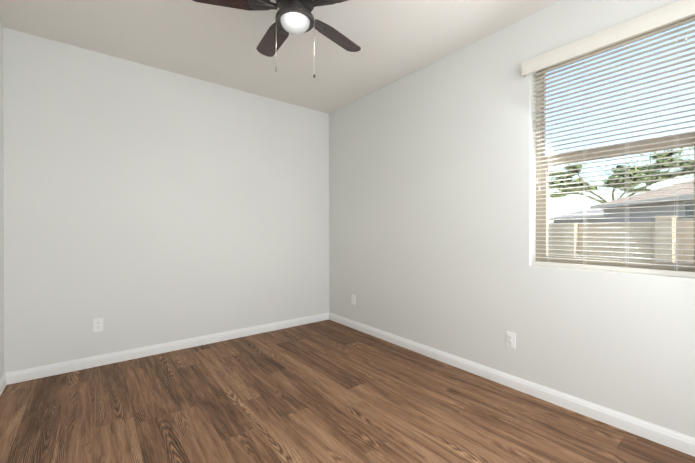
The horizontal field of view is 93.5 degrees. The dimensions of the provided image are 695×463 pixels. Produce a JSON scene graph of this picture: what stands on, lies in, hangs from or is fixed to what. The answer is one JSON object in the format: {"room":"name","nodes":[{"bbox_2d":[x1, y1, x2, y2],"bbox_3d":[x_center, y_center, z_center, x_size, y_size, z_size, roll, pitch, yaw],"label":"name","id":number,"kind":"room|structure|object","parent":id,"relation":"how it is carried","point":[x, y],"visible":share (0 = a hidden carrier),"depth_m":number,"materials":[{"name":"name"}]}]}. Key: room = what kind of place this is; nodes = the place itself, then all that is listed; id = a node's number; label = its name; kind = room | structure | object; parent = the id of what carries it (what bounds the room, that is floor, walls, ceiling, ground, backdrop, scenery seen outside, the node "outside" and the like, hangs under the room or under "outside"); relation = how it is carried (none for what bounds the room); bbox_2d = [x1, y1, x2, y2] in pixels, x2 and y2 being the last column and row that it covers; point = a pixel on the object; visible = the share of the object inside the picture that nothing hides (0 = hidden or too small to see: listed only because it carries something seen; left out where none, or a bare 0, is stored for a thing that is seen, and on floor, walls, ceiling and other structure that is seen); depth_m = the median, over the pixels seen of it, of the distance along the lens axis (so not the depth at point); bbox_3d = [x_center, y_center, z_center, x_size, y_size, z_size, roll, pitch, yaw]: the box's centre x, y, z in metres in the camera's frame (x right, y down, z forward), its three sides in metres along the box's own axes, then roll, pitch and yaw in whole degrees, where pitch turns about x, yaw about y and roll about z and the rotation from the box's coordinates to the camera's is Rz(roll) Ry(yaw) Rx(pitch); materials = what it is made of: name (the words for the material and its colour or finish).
{"room":"empty bedroom","nodes":[
{"label":"empty bedroom","id":0,"kind":"room"},
{"bbox_2d":[0,21,3,378],"bbox_3d":[-1.281,-0.188,0.649,0.150,2.740,4.590,0,0,-38],"label":"wall","id":1,"kind":"structure","parent":0,"point":[1,221],"depth_m":2.45,"materials":[{"name":"paint"}]},
{"bbox_2d":[0,373,5,395],"bbox_3d":[-1.216,1.135,0.703,0.014,0.092,4.590,0,0,-38],"label":"baseboard","id":2,"kind":"structure","parent":1,"relation":"attached to","point":[2,382],"depth_m":2.42,"materials":[{"name":"white wood"}]},
{"bbox_2d":[3,27,328,372],"bbox_3d":[-1.462,-0.196,3.514,3.390,2.740,0.150,0,0,-38],"label":"wall","id":3,"kind":"structure","parent":0,"point":[145,205],"depth_m":3.07,"materials":[{"name":"paint"}]},
{"bbox_2d":[93,318,102,331],"bbox_3d":[-2.178,0.818,2.857,0.070,0.115,0.009,0,0,-38],"label":"electrical outlet","id":4,"kind":"object","parent":3,"relation":"attached to","point":[97,324],"visible":1,"depth_m":2.85,"materials":[{"name":"white plastic"}]},
{"bbox_2d":[5,312,328,384],"bbox_3d":[-1.435,1.128,3.435,3.030,0.092,0.014,0,0,-38],"label":"baseboard","id":5,"kind":"structure","parent":3,"relation":"attached to","point":[18,376],"depth_m":3.07,"materials":[{"name":"white wood"}]},
{"bbox_2d":[0,0,559,113],"bbox_3d":[-0.004,-1.611,1.642,3.390,0.100,4.890,0,0,-38],"label":"ceiling","id":6,"kind":"structure","parent":0,"point":[395,40],"depth_m":2.62,"materials":[{"name":"paint"}]},
{"bbox_2d":[193,0,360,77],"bbox_3d":[-0.329,-1.250,2.037,1.173,0.624,1.154,0,0,-38],"label":"ceiling fan","id":7,"kind":"object","parent":6,"relation":"hanging from","point":[295,17],"visible":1,"depth_m":1.98,"materials":[{"name":"brown metal"}]},
{"bbox_2d":[0,320,694,462],"bbox_3d":[-0.004,1.209,1.650,3.390,0.060,4.890,0,0,-38],"label":"floor","id":8,"kind":"structure","parent":0,"point":[327,391],"depth_m":2.12,"materials":[{"name":"laminate"}]},
{"bbox_2d":[329,0,694,437],"bbox_3d":[1.250,-0.194,2.624,0.210,2.740,4.590,0,0,-38],"label":"wall","id":9,"kind":"structure","parent":0,"point":[432,218],"depth_m":2.61,"materials":[{"name":"paint"}]},
{"bbox_2d":[506,331,515,348],"bbox_3d":[1.233,0.820,2.470,0.009,0.115,0.070,0,0,-38],"label":"electrical outlet","id":10,"kind":"object","parent":9,"relation":"attached to","point":[510,339],"visible":1,"depth_m":2.47,"materials":[{"name":"white plastic"}]},
{"bbox_2d":[329,312,694,456],"bbox_3d":[1.161,1.130,2.559,0.014,0.092,4.590,0,0,-38],"label":"baseboard","id":11,"kind":"structure","parent":9,"relation":"attached to","point":[680,442],"depth_m":2.25,"materials":[{"name":"white wood"}]},
{"bbox_2d":[536,15,694,271],"bbox_3d":[1.698,-0.497,2.105,0.081,1.490,0.880,0,0,-38],"label":"window","id":12,"kind":"structure","parent":9,"relation":"in","point":[541,225],"depth_m":2.11,"materials":[{"name":"clear glass"}]},
{"bbox_2d":[522,0,694,277],"bbox_3d":[1.599,-0.496,2.028,0.120,1.484,0.950,0,0,-38],"label":"window blinds","id":13,"kind":"object","parent":12,"relation":"attached to","point":[677,11],"visible":1,"depth_m":1.98,"materials":[{"name":"white plastic"}]},
{"bbox_2d":[547,17,694,72],"bbox_3d":[1.493,-1.555,3.007,0.650,0.140,11.000,0,0,-38],"label":"soffit","id":14,"kind":"structure","parent":9,"relation":"attached to","point":[624,45],"depth_m":2.59,"materials":[{"name":"beige"}]},
{"label":"outside","id":15,"kind":"structure","parent":0,"visible":0},
{"bbox_3d":[55.577,1.441,68.707,166.760,0.200,180.000,0,0,-38],"label":"ground","id":16,"kind":"structure","parent":15,"visible":0},
{"bbox_2d":[549,208,603,222],"bbox_3d":[30.022,-0.914,34.777,8.960,4.700,14.960,0,0,4],"label":"house","id":17,"kind":"structure","parent":16,"relation":"on","point":[574,218],"depth_m":36.67,"materials":[{"name":"beige"}]},
{"bbox_2d":[548,215,693,263],"bbox_3d":[6.156,0.508,14.266,1.130,1.970,65.000,0,0,-38],"label":"fence","id":18,"kind":"object","parent":16,"relation":"on","point":[648,241],"depth_m":10.44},
{"bbox_2d":[548,146,693,202],"bbox_3d":[20.991,-2.669,26.298,12.336,8.271,14.822,0,0,-38],"label":"tree","id":19,"kind":"object","parent":16,"relation":"on","point":[657,177],"depth_m":24.19,"materials":[{"name":"green plant"}]},
{"bbox_2d":[590,180,693,262],"bbox_3d":[19.274,-0.853,12.875,8.960,4.700,14.960,0,0,4],"label":"house","id":20,"kind":"structure","parent":16,"relation":"on","point":[649,209],"depth_m":16.82,"materials":[{"name":"beige"}]}
]}

